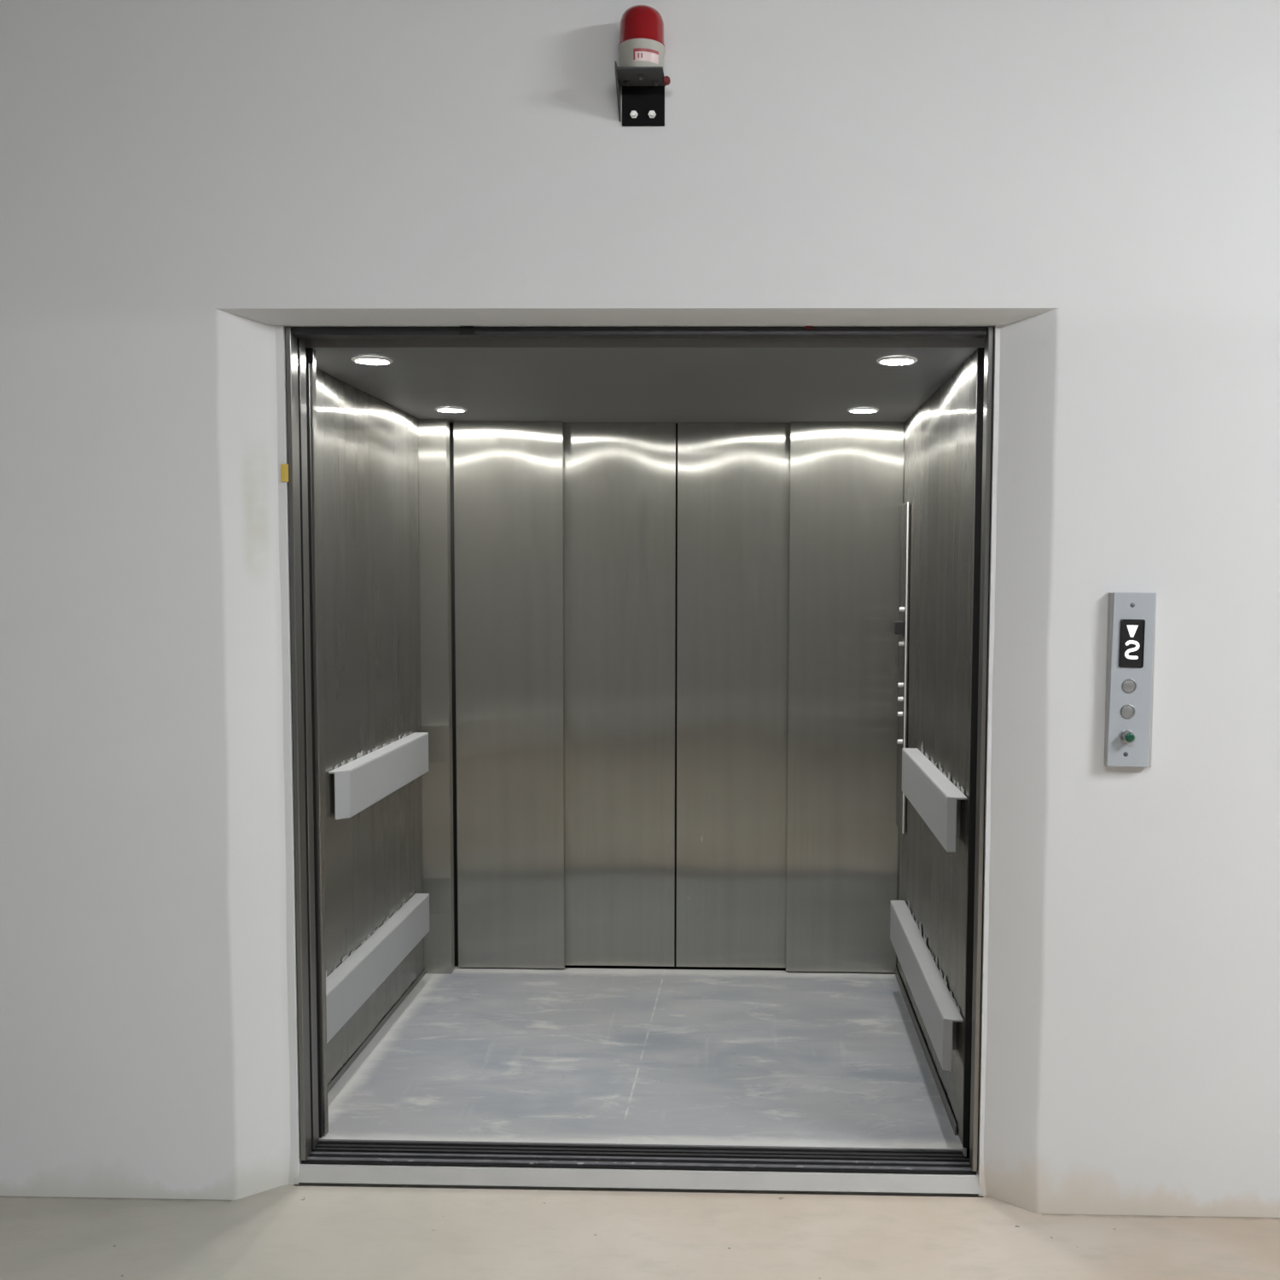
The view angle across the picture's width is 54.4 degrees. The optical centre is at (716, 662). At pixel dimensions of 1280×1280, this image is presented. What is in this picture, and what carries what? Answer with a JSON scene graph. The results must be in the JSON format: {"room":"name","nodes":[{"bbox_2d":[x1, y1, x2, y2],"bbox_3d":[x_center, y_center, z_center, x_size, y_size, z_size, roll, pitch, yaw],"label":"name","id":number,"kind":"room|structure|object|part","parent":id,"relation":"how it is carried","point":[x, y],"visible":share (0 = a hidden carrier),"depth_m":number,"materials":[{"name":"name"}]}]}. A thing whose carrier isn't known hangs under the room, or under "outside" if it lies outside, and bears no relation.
{"room":"elevator lobby","nodes":[
{"label":"elevator lobby","id":0,"kind":"room"},
{"bbox_2d":[0,0,1279,1217],"bbox_3d":[0.451,-0.317,2.913,11.700,3.250,0.120,0,4,1],"label":"wall","id":1,"kind":"structure","parent":0,"point":[185,185],"depth_m":2.86,"materials":[{"name":"white paint"}]},
{"bbox_2d":[280,464,288,482],"bbox_3d":[-1.030,-0.453,2.959,0.017,0.042,0.002,0,4,1],"label":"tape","id":2,"kind":"object","parent":1,"relation":"attached to","point":[284,468],"visible":1,"depth_m":2.96,"materials":[{"name":"yellow"}]},
{"bbox_2d":[296,337,315,1149],"bbox_3d":[-1.230,0.200,3.077,0.437,2.059,0.020,0,4,1],"label":"door leaf","id":3,"kind":"structure","parent":1,"relation":"in","point":[299,340],"depth_m":3.07,"materials":[{"name":"metal"}]},
{"bbox_2d":[302,338,319,1144],"bbox_3d":[-1.231,0.198,3.106,0.434,2.059,0.023,0,4,1],"label":"door leaf","id":4,"kind":"structure","parent":1,"relation":"in","point":[303,340],"depth_m":3.10,"materials":[{"name":"metal"}]},
{"bbox_2d":[459,326,474,334],"bbox_3d":[-0.591,-0.786,2.936,0.034,0.017,0.008,0,4,1],"label":"block","id":5,"kind":"object","parent":1,"relation":"attached to","point":[462,330],"visible":1,"depth_m":2.93,"materials":[{"name":"black rubber"}]},
{"bbox_2d":[293,1160,983,1197],"bbox_3d":[-0.197,1.298,3.075,1.700,0.100,0.040,0,4,1],"label":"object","id":6,"kind":"structure","parent":1,"relation":"attached to","point":[647,1180],"depth_m":3.06,"materials":[{"name":"grey metal"}]},
{"bbox_2d":[300,1147,976,1175],"bbox_3d":[-0.197,1.243,3.096,1.669,0.007,0.074,0,4,1],"label":"sill","id":7,"kind":"structure","parent":1,"relation":"attached to","point":[318,1155],"depth_m":3.09,"materials":[{"name":"metal"}]},
{"bbox_2d":[285,326,994,1171],"bbox_3d":[-0.191,0.223,3.016,1.679,2.038,0.050,0,4,1],"label":"door frame","id":8,"kind":"structure","parent":1,"relation":"attached to","point":[291,334],"depth_m":2.97,"materials":[{"name":"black metal"}]},
{"bbox_2d":[614,5,670,126],"bbox_3d":[-0.161,-1.328,2.749,0.118,0.235,0.104,0,4,1],"label":"beacon","id":9,"kind":"object","parent":1,"relation":"attached to","point":[642,81],"visible":1,"depth_m":2.72,"materials":[{"name":"red plastic"}]},
{"bbox_2d":[616,66,665,87],"bbox_3d":[-0.167,-1.300,2.753,0.103,0.004,0.100,0,4,1],"label":"bracket","id":10,"kind":"object","parent":9,"relation":"attached to","point":[625,76],"depth_m":2.75,"materials":[{"name":"grey metal"}]},
{"bbox_2d":[633,47,658,59],"bbox_3d":[-0.152,-1.325,2.705,0.057,0.024,0.009,-1,4,-16],"label":"print","id":11,"kind":"object","parent":9,"relation":"on","point":[638,53],"depth_m":2.70,"materials":[{"name":"red"}]},
{"bbox_2d":[805,325,813,330],"bbox_3d":[0.218,-0.787,2.917,0.019,0.009,0.002,0,4,1],"label":"tag","id":12,"kind":"object","parent":1,"relation":"attached to","point":[810,328],"visible":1,"depth_m":2.92,"materials":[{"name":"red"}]},
{"bbox_2d":[1104,592,1156,767],"bbox_3d":[0.950,0.040,2.839,0.103,0.401,0.050,0,4,1],"label":"panel","id":13,"kind":"object","parent":1,"relation":"attached to","point":[1131,634],"visible":1,"depth_m":2.84,"materials":[{"name":"grey metal"}]},
{"bbox_2d":[1119,728,1135,744],"bbox_3d":[0.942,0.169,2.836,0.035,0.035,0.022,0,4,1],"label":"switch","id":14,"kind":"object","parent":13,"relation":"attached to","point":[1126,736],"depth_m":2.83,"materials":[{"name":"teal plastic"}]},
{"bbox_2d":[0,1184,1279,1279],"bbox_3d":[0.369,1.543,0.026,11.700,0.080,6.110,0,4,1],"label":"floor","id":15,"kind":"structure","parent":0,"point":[288,1231],"depth_m":2.84,"materials":[{"name":"concrete"}]},
{"bbox_2d":[305,337,984,1157],"bbox_3d":[-0.200,0.165,3.848,1.841,2.160,1.552,0,4,1],"label":"car","id":16,"kind":"object","parent":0,"point":[442,1055],"visible":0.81,"depth_m":3.70,"materials":[{"name":"metal"}]},
{"bbox_3d":[-1.107,0.207,3.409,0.019,2.020,0.438,0,4,1],"label":"panel","id":17,"kind":"part","parent":16,"relation":"part of","materials":[{"name":"metal"}]},
{"bbox_3d":[-1.096,0.178,3.848,0.019,2.020,0.438,0,4,1],"label":"panel","id":18,"kind":"part","parent":16,"relation":"part of","materials":[{"name":"metal"}]},
{"bbox_2d":[351,355,393,365],"bbox_3d":[-0.899,-0.789,3.241,0.106,0.006,0.106,0,4,1],"label":"recessed light","id":19,"kind":"object","parent":16,"relation":"attached to","point":[372,360],"visible":1,"depth_m":3.22,"materials":[{"name":"white"}]},
{"bbox_3d":[-1.088,1.178,3.913,0.005,0.018,1.312,0,4,1],"label":"skirting","id":20,"kind":"part","parent":16,"relation":"part of","materials":[{"name":"metal"}]},
{"bbox_2d":[325,893,429,1043],"bbox_3d":[-1.065,0.921,3.859,0.050,0.155,1.168,0,4,1],"label":"rail","id":21,"kind":"object","parent":16,"relation":"attached to","point":[350,984],"visible":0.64,"depth_m":3.79,"materials":[{"name":"light grey plastic"}]},
{"bbox_2d":[328,732,428,820],"bbox_3d":[-1.059,0.337,3.958,0.050,0.157,0.913,0,4,1],"label":"rail","id":22,"kind":"object","parent":16,"relation":"attached to","point":[361,782],"visible":1,"depth_m":3.83,"materials":[{"name":"light grey plastic"}]},
{"bbox_3d":[-1.085,0.149,4.284,0.019,2.020,0.433,0,4,1],"label":"panel","id":23,"kind":"part","parent":16,"relation":"part of","materials":[{"name":"metal"}]},
{"bbox_2d":[435,407,466,413],"bbox_3d":[-0.893,-0.851,4.176,0.106,0.006,0.106,0,4,1],"label":"recessed light","id":24,"kind":"object","parent":16,"relation":"attached to","point":[451,410],"visible":1,"depth_m":4.16,"materials":[{"name":"white"}]},
{"bbox_2d":[453,420,564,968],"bbox_3d":[-0.759,0.120,4.563,0.396,2.035,0.023,0,4,1],"label":"door leaf","id":25,"kind":"structure","parent":16,"relation":"attached to","point":[509,540],"depth_m":4.55,"materials":[{"name":"metal"}]},
{"bbox_2d":[563,422,675,966],"bbox_3d":[-0.369,0.119,4.580,0.433,2.031,0.023,0,4,1],"label":"door leaf","id":26,"kind":"structure","parent":16,"relation":"attached to","point":[619,478],"depth_m":4.57,"materials":[{"name":"metal"}]},
{"bbox_3d":[-0.197,1.155,4.652,1.749,0.014,0.038,0,4,1],"label":"sill","id":27,"kind":"part","parent":16,"relation":"part of","materials":[{"name":"silver metal"}]},
{"bbox_3d":[-0.218,1.258,3.169,1.690,0.026,0.053,0,4,1],"label":"car sill","id":28,"kind":"part","parent":16,"relation":"part of","materials":[{"name":"silver metal"}]},
{"bbox_3d":[-0.216,1.201,3.915,1.749,0.020,1.440,0,4,1],"label":"floor plate","id":29,"kind":"part","parent":16,"relation":"part of","materials":[{"name":"metal"}]},
{"bbox_3d":[-0.191,-0.837,3.808,1.777,0.020,1.498,0,4,1],"label":"ceiling panel","id":30,"kind":"part","parent":16,"relation":"part of","materials":[{"name":"metal"}]},
{"bbox_2d":[676,422,790,967],"bbox_3d":[0.072,0.121,4.569,0.433,2.031,0.023,0,4,1],"label":"door leaf","id":31,"kind":"structure","parent":16,"relation":"attached to","point":[734,478],"depth_m":4.56,"materials":[{"name":"metal"}]},
{"bbox_2d":[785,421,903,972],"bbox_3d":[0.465,0.128,4.533,0.406,2.035,0.022,0,4,1],"label":"door leaf","id":32,"kind":"structure","parent":16,"relation":"attached to","point":[846,477],"depth_m":4.52,"materials":[{"name":"metal"}]},
{"bbox_2d":[847,407,878,413],"bbox_3d":[0.489,-0.842,4.143,0.106,0.006,0.106,0,4,1],"label":"recessed light","id":33,"kind":"object","parent":16,"relation":"attached to","point":[863,410],"visible":1,"depth_m":4.12,"materials":[{"name":"white"}]},
{"bbox_2d":[876,355,917,365],"bbox_3d":[0.466,-0.780,3.208,0.106,0.006,0.106,0,4,1],"label":"recessed light","id":34,"kind":"object","parent":16,"relation":"attached to","point":[895,360],"visible":1,"depth_m":3.19,"materials":[{"name":"white"}]},
{"bbox_2d":[892,501,910,834],"bbox_3d":[0.644,0.018,4.398,0.044,1.157,0.190,0,4,1],"label":"control panel","id":35,"kind":"object","parent":16,"relation":"attached to","point":[900,628],"visible":1,"depth_m":4.35,"materials":[{"name":"metal"}]},
{"bbox_3d":[0.674,0.162,4.216,0.019,2.020,0.623,0,4,1],"label":"panel","id":36,"kind":"part","parent":16,"relation":"part of","materials":[{"name":"metal"}]},
{"bbox_3d":[0.644,1.181,3.917,0.006,0.028,1.334,0,4,1],"label":"skirting","id":37,"kind":"part","parent":16,"relation":"part of","materials":[{"name":"metal"}]},
{"bbox_2d":[890,900,963,1071],"bbox_3d":[0.620,0.924,3.765,0.050,0.169,1.192,0,4,1],"label":"rail","id":38,"kind":"object","parent":16,"relation":"attached to","point":[939,1013],"visible":1,"depth_m":3.57,"materials":[{"name":"metal"}]},
{"bbox_2d":[901,743,967,852],"bbox_3d":[0.620,0.360,3.596,0.050,0.180,0.928,0,4,1],"label":"rail","id":39,"kind":"object","parent":16,"relation":"attached to","point":[933,796],"visible":1,"depth_m":3.41,"materials":[{"name":"metal"}]},
{"bbox_3d":[0.660,0.200,3.652,0.019,2.020,0.503,0,4,1],"label":"panel","id":40,"kind":"part","parent":16,"relation":"part of","materials":[{"name":"metal"}]},
{"bbox_3d":[0.650,0.226,3.260,0.019,2.020,0.279,0,4,1],"label":"panel","id":41,"kind":"part","parent":16,"relation":"part of","materials":[{"name":"metal"}]}
]}

